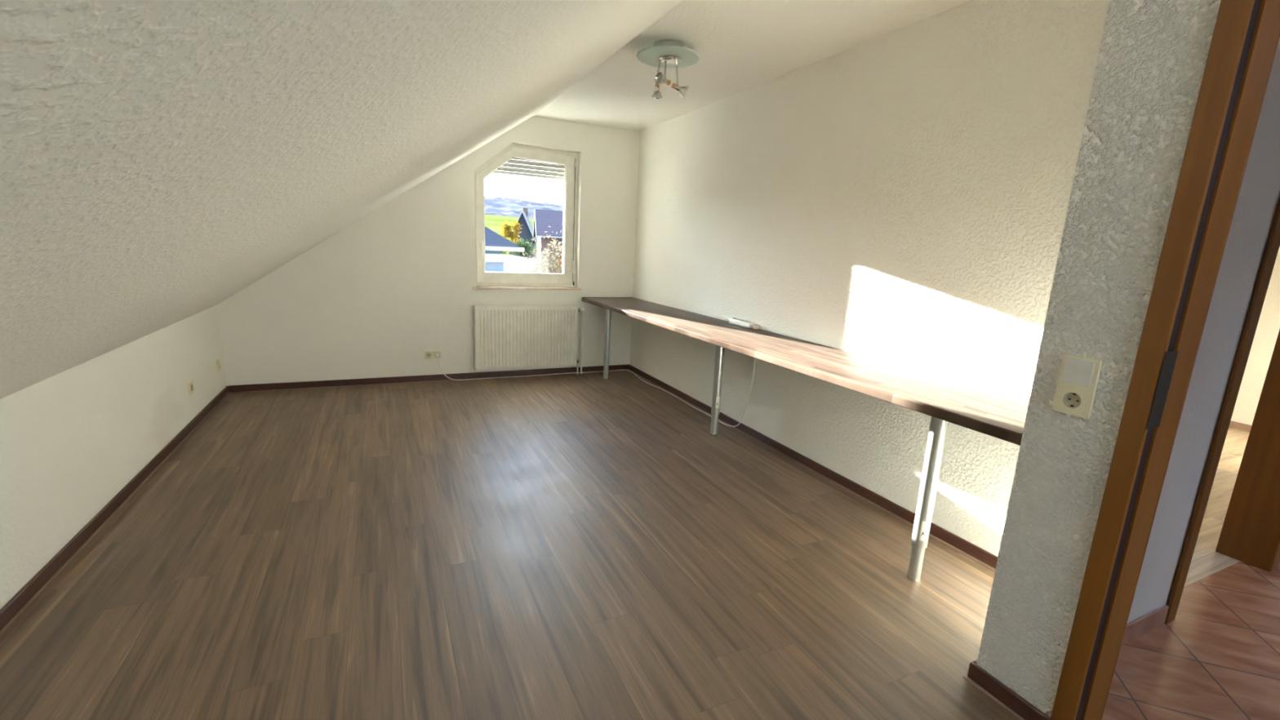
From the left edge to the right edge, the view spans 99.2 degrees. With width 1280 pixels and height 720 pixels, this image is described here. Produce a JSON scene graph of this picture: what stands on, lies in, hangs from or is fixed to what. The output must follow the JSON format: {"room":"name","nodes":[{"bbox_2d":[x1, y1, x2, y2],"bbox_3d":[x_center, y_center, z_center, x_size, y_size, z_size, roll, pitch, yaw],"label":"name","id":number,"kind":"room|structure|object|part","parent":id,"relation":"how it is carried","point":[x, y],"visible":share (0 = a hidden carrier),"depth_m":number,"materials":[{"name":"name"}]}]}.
{"room":"empty attic room","nodes":[
{"label":"empty attic room","id":0,"kind":"room"},
{"bbox_2d":[0,305,226,609],"bbox_3d":[-1.942,0.622,1.228,0.200,0.706,6.953,-3,13,-25],"label":"wall","id":1,"kind":"structure","parent":0,"point":[71,440],"depth_m":2.32,"materials":[{"name":"paint"}]},
{"bbox_2d":[0,385,229,635],"bbox_3d":[-1.868,0.929,1.362,0.020,0.058,6.803,-3,13,-25],"label":"baseboard","id":2,"kind":"structure","parent":1,"relation":"attached to","point":[29,592],"depth_m":2.29,"materials":[{"name":"brown wood"}]},
{"bbox_2d":[187,380,194,395],"bbox_3d":[-2.933,0.180,3.555,0.010,0.082,0.082,-3,13,-25],"label":"wall socket","id":3,"kind":"object","parent":1,"relation":"attached to","point":[190,384],"visible":1,"depth_m":3.54,"materials":[{"name":"beige plastic"}]},
{"bbox_2d":[215,359,221,371],"bbox_3d":[-3.221,0.040,4.164,0.014,0.082,0.078,-3,13,-25],"label":"outlet","id":4,"kind":"object","parent":1,"relation":"attached to","point":[218,362],"visible":1,"depth_m":4.14,"materials":[{"name":"beige plastic"}]},
{"bbox_2d":[0,0,682,399],"bbox_3d":[-0.889,-0.648,1.578,2.815,2.072,7.203,-3,13,-25],"label":"ceiling","id":5,"kind":"structure","parent":0,"point":[160,160],"depth_m":0.74,"materials":[{"name":"paint"}]},
{"bbox_2d":[217,115,639,386],"bbox_3d":[-1.793,-1.099,4.966,3.781,2.558,0.330,-3,13,-25],"label":"wall","id":6,"kind":"structure","parent":0,"point":[393,286],"depth_m":4.79,"materials":[{"name":"paint"}]},
{"bbox_2d":[227,364,628,392],"bbox_3d":[-1.710,0.156,5.099,3.503,0.058,0.020,-3,13,-25],"label":"baseboard","id":7,"kind":"structure","parent":6,"relation":"attached to","point":[381,380],"depth_m":4.90,"materials":[{"name":"brown wood"}]},
{"bbox_2d":[424,350,440,359],"bbox_3d":[-1.892,-0.046,4.970,0.138,0.076,0.010,-3,13,-25],"label":"wall socket","id":8,"kind":"object","parent":6,"relation":"attached to","point":[428,354],"visible":1,"depth_m":4.96,"materials":[{"name":"beige plastic"}]},
{"bbox_2d":[472,142,581,289],"bbox_3d":[-1.100,-1.401,5.216,1.060,1.451,0.380,-3,13,-25],"label":"window","id":9,"kind":"structure","parent":6,"relation":"in","point":[554,160],"depth_m":5.20,"materials":[{"name":"white plastic"}]},
{"bbox_3d":[-1.455,-1.012,4.998,0.019,0.122,0.047,-3,13,-25],"label":"handle lever","id":10,"kind":"part","parent":9,"relation":"part of","materials":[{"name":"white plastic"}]},
{"bbox_3d":[-1.075,-0.693,5.241,1.042,0.019,0.113,-3,13,-25],"label":"sill","id":11,"kind":"part","parent":9,"relation":"part of","materials":[{"name":"stone"}]},
{"bbox_2d":[492,157,564,179],"bbox_3d":[-1.113,-1.950,5.192,0.988,0.369,0.016,-3,13,-25],"label":"roller shutter","id":12,"kind":"object","parent":9,"relation":"attached to","point":[511,164],"depth_m":5.25,"materials":[{"name":"white plastic"}]},
{"bbox_2d":[473,305,586,373],"bbox_3d":[-1.051,-0.176,5.268,1.065,0.700,0.140,-3,13,-25],"label":"radiator","id":13,"kind":"object","parent":6,"relation":"attached to","point":[505,336],"visible":1,"depth_m":5.20,"materials":[{"name":"metal"}]},
{"bbox_2d":[473,305,577,307],"bbox_3d":[-1.072,-0.512,5.181,0.984,0.010,0.082,-3,13,-25],"label":"grille","id":14,"kind":"object","parent":13,"relation":"attached to","point":[474,306],"depth_m":5.15,"materials":[{"name":"metal"}]},
{"bbox_2d":[0,370,1279,719],"bbox_3d":[1.681,0.838,3.037,8.268,0.122,7.003,-3,13,-25],"label":"floor","id":15,"kind":"structure","parent":0,"point":[572,546],"depth_m":2.11,"materials":[{"name":"laminate"}]},
{"bbox_2d":[435,352,755,426],"bbox_3d":[-0.536,0.009,4.404,1.940,0.737,2.177,-3,13,-25],"label":"power cable","id":16,"kind":"object","parent":15,"relation":"on","point":[437,354],"visible":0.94,"depth_m":5.01,"materials":[{"name":"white plastic"}]},
{"bbox_2d":[582,297,1030,582],"bbox_3d":[0.563,0.157,3.747,0.557,0.820,4.323,-3,13,-25],"label":"desk","id":17,"kind":"object","parent":15,"relation":"on","point":[1000,414],"depth_m":2.45,"materials":[{"name":"laminate"}]},
{"bbox_3d":[-0.318,-0.250,5.312,0.090,0.584,0.090,-3,13,-25],"label":"leg","id":18,"kind":"part","parent":17,"relation":"part of","materials":[{"name":"silver metal"}]},
{"bbox_3d":[0.552,0.099,3.838,0.090,0.584,0.090,-3,13,-25],"label":"leg","id":19,"kind":"part","parent":17,"relation":"part of","materials":[{"name":"silver metal"}]},
{"bbox_3d":[0.730,-0.267,3.910,0.052,0.042,0.250,-3,13,-25],"label":"power strip","id":20,"kind":"part","parent":17,"relation":"part of","materials":[{"name":"white plastic"}]},
{"bbox_2d":[752,324,759,328],"bbox_3d":[0.802,-0.230,3.772,0.032,0.031,0.040,-3,13,-25],"label":"plug","id":21,"kind":"object","parent":17,"relation":"on","point":[754,326],"visible":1,"depth_m":3.76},
{"bbox_3d":[1.160,0.475,2.178,0.090,0.584,0.090,-3,13,-25],"label":"leg","id":22,"kind":"part","parent":17,"relation":"part of","materials":[{"name":"silver metal"}]},
{"bbox_2d":[533,0,972,131],"bbox_3d":[0.925,-1.651,2.212,1.236,0.200,7.203,-3,13,-25],"label":"ceiling","id":23,"kind":"structure","parent":0,"point":[740,45],"depth_m":3.02,"materials":[{"name":"paint"}]},
{"bbox_2d":[636,39,699,98],"bbox_3d":[0.154,-1.617,3.060,0.352,0.285,0.352,-3,13,-25],"label":"ceiling lamp","id":24,"kind":"object","parent":23,"relation":"attached to","point":[664,53],"visible":1,"depth_m":3.02,"materials":[{"name":"metal"}]},
{"bbox_3d":[0.096,-1.486,3.050,0.048,0.022,0.048,-3,13,-25],"label":"bulb","id":25,"kind":"part","parent":24,"relation":"part of","materials":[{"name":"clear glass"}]},
{"bbox_3d":[0.105,-1.634,3.046,0.043,0.115,0.022,-7,15,-40],"label":"spot arm","id":26,"kind":"part","parent":24,"relation":"part of","materials":[{"name":"silver metal"}]},
{"bbox_3d":[0.116,-1.560,3.023,0.021,0.048,0.048,-7,15,-40],"label":"bulb","id":27,"kind":"part","parent":24,"relation":"part of","materials":[{"name":"silver metal"}]},
{"bbox_3d":[0.141,-1.626,3.047,0.023,0.123,0.041,5,12,9],"label":"spot arm","id":28,"kind":"part","parent":24,"relation":"part of","materials":[{"name":"silver metal"}]},
{"bbox_3d":[0.170,-1.679,3.047,0.128,0.016,0.128,-3,13,-25],"label":"plate","id":29,"kind":"part","parent":24,"relation":"part of","materials":[{"name":"silver metal"}]},
{"bbox_2d":[671,83,676,88],"bbox_3d":[0.190,-1.534,3.047,0.030,0.031,0.025,2,12,-3],"label":"socket","id":30,"kind":"object","parent":24,"relation":"attached to","point":[673,86],"depth_m":3.04,"materials":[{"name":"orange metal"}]},
{"bbox_3d":[0.206,-1.603,3.047,0.024,0.165,0.048,-3,13,-25],"label":"spot arm","id":31,"kind":"part","parent":24,"relation":"part of","materials":[{"name":"silver metal"}]},
{"bbox_2d":[629,0,1109,556],"bbox_3d":[0.912,-0.652,3.686,0.096,2.458,4.398,-3,13,-25],"label":"wall","id":32,"kind":"structure","parent":0,"point":[901,196],"depth_m":2.80,"materials":[{"name":"paint"}]},
{"bbox_2d":[628,364,997,570],"bbox_3d":[0.785,0.516,3.944,0.022,0.058,4.313,-3,13,-25],"label":"baseboard","id":33,"kind":"structure","parent":32,"relation":"attached to","point":[974,552],"depth_m":3.13,"materials":[{"name":"brown wood"}]},
{"bbox_2d":[976,0,1221,717],"bbox_3d":[1.497,-0.172,1.525,0.714,2.458,0.251,-3,13,-25],"label":"wall","id":34,"kind":"structure","parent":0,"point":[1153,55],"depth_m":1.39,"materials":[{"name":"paint"}]},
{"bbox_2d":[962,659,1050,719],"bbox_3d":[1.419,0.996,1.789,0.736,0.058,0.241,-3,13,-25],"label":"baseboard","id":35,"kind":"structure","parent":34,"relation":"attached to","point":[997,691],"depth_m":1.64,"materials":[{"name":"brown wood"}]},
{"bbox_2d":[1051,354,1102,418],"bbox_3d":[1.148,0.069,1.435,0.015,0.156,0.086,-3,13,-25],"label":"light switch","id":36,"kind":"object","parent":34,"relation":"attached to","point":[1078,376],"visible":1,"depth_m":1.43,"materials":[{"name":"beige plastic"}]},
{"bbox_2d":[1055,385,1088,415],"bbox_3d":[1.144,0.107,1.442,0.002,0.068,0.067,-3,13,-25],"label":"socket","id":37,"kind":"object","parent":36,"relation":"attached to","point":[1073,400],"depth_m":1.44,"materials":[{"name":"beige plastic"}]},
{"bbox_2d":[1127,38,1279,623],"bbox_3d":[1.651,-0.206,1.719,0.860,2.458,0.163,-3,13,-25],"label":"wall","id":38,"kind":"structure","parent":0,"point":[1261,197],"depth_m":1.79,"materials":[{"name":"paint"}]},
{"bbox_2d":[1231,245,1279,425],"bbox_3d":[5.320,-0.600,4.443,0.200,2.458,6.803,-3,13,-25],"label":"wall","id":39,"kind":"structure","parent":0,"point":[1268,327],"depth_m":4.55,"materials":[{"name":"paint"}]},
{"bbox_2d":[1228,420,1251,431],"bbox_3d":[4.628,0.316,5.771,0.014,0.060,4.248,-3,13,-25],"label":"baseboard","id":40,"kind":"structure","parent":39,"relation":"attached to","point":[1233,424],"depth_m":4.67,"materials":[{"name":"beige wood"}]},
{"bbox_3d":[1.764,0.093,0.313,0.150,2.458,2.225,-3,13,-25],"label":"wall door","id":41,"kind":"structure","parent":0,"visible":0},
{"bbox_2d":[1049,0,1279,719],"bbox_3d":[1.473,0.146,0.939,0.172,2.072,0.975,-3,13,-25],"label":"door frame","id":42,"kind":"structure","parent":41,"relation":"attached to","point":[1246,37],"depth_m":1.29,"materials":[{"name":"orange wood"}]},
{"bbox_3d":[1.242,0.072,1.294,0.060,0.190,0.001,-3,13,-25],"label":"strike plate","id":43,"kind":"part","parent":42,"relation":"part of","materials":[{"name":"metal"}]},
{"bbox_3d":[3.959,-0.321,2.797,4.240,2.458,0.160,-3,13,-25],"label":"wall","id":44,"kind":"structure","parent":0,"visible":0},
{"bbox_2d":[1121,558,1279,645],"bbox_3d":[3.420,0.885,2.722,4.788,0.077,0.012,-3,13,-25],"label":"baseboard","id":45,"kind":"structure","parent":44,"relation":"attached to","point":[1156,619],"depth_m":1.97,"materials":[{"name":"tile"}]},
{"bbox_2d":[1164,198,1279,624],"bbox_3d":[2.445,-0.061,2.128,1.005,2.078,0.182,-3,13,-25],"label":"door","id":46,"kind":"structure","parent":44,"relation":"in","point":[1250,534],"depth_m":2.42,"materials":[{"name":"orange wood"}]},
{"label":"outside","id":47,"kind":"structure","parent":0,"visible":0},
{"bbox_3d":[8.088,-3.973,41.442,550.000,2.200,56.000,-3,13,-25],"label":"ground","id":48,"kind":"structure","parent":47,"visible":0},
{"bbox_2d":[484,226,524,253],"bbox_3d":[-9.325,-2.360,17.020,9.800,7.400,7.100,-3,13,-25],"label":"house","id":49,"kind":"structure","parent":48,"relation":"on","point":[495,242],"depth_m":15.65,"materials":[{"name":"stone"}]},
{"bbox_2d":[501,235,515,254],"bbox_3d":[-8.732,-5.616,33.553,2.104,4.275,2.188,8,13,23],"label":"bush","id":50,"kind":"object","parent":48,"relation":"on","point":[502,252],"visible":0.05,"depth_m":33.20,"materials":[{"name":"green plant"}]},
{"bbox_2d":[499,217,523,254],"bbox_3d":[-8.942,-7.063,37.653,1.615,5.409,1.676,-3,13,-25],"label":"tree","id":51,"kind":"object","parent":48,"relation":"on","point":[508,233],"visible":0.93,"depth_m":37.14,"materials":[{"name":"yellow plant"}]},
{"bbox_2d":[484,253,541,272],"bbox_3d":[-6.568,0.151,11.672,8.150,4.930,3.500,-3,13,-25],"label":"garage","id":52,"kind":"structure","parent":48,"relation":"on","point":[494,262],"depth_m":11.24,"materials":[{"name":"white concrete"}]},
{"bbox_3d":[-3.284,0.069,13.336,0.590,4.718,2.500,-3,13,-25],"label":"white panel","id":53,"kind":"part","parent":52,"relation":"part of","materials":[{"name":"white"}]},
{"bbox_2d":[511,235,533,257],"bbox_3d":[-8.976,-7.064,40.467,2.418,4.262,2.527,-3,13,-25],"label":"bush","id":54,"kind":"object","parent":48,"relation":"on","point":[526,245],"visible":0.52,"depth_m":39.92,"materials":[{"name":"green plant"}]},
{"bbox_2d":[519,226,563,273],"bbox_3d":[-1.561,0.444,9.867,1.549,5.563,1.404,12,15,37],"label":"tree","id":55,"kind":"object","parent":48,"relation":"on","point":[557,262],"visible":0.12,"depth_m":9.43,"materials":[{"name":"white plant"}]},
{"bbox_2d":[533,208,563,273],"bbox_3d":[-3.583,-9.976,48.062,11.300,6.950,8.420,0,12,-13],"label":"house","id":56,"kind":"structure","parent":48,"relation":"on","point":[543,219],"depth_m":43.94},
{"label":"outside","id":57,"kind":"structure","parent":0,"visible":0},
{"bbox_2d":[484,214,537,257],"bbox_3d":[2.775,-41.318,167.260,650.000,19.555,190.000,-3,13,-25],"label":"meadow","id":58,"kind":"structure","parent":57,"point":[492,222],"depth_m":175.89,"materials":[{"name":"green plant"}]},
{"bbox_2d":[508,207,537,258],"bbox_3d":[-14.966,-16.200,70.620,3.420,7.050,8.800,1,12,-8],"label":"house","id":59,"kind":"structure","parent":58,"relation":"on","point":[526,229],"depth_m":66.81,"materials":[{"name":"blue stone"}]},
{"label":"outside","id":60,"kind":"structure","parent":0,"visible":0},
{"bbox_2d":[484,195,563,218],"bbox_3d":[-74.496,-92.117,339.359,680.000,34.579,220.000,-3,13,-25],"label":"wooded hill","id":61,"kind":"structure","parent":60,"point":[496,206],"depth_m":331.11,"materials":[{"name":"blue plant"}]}
]}

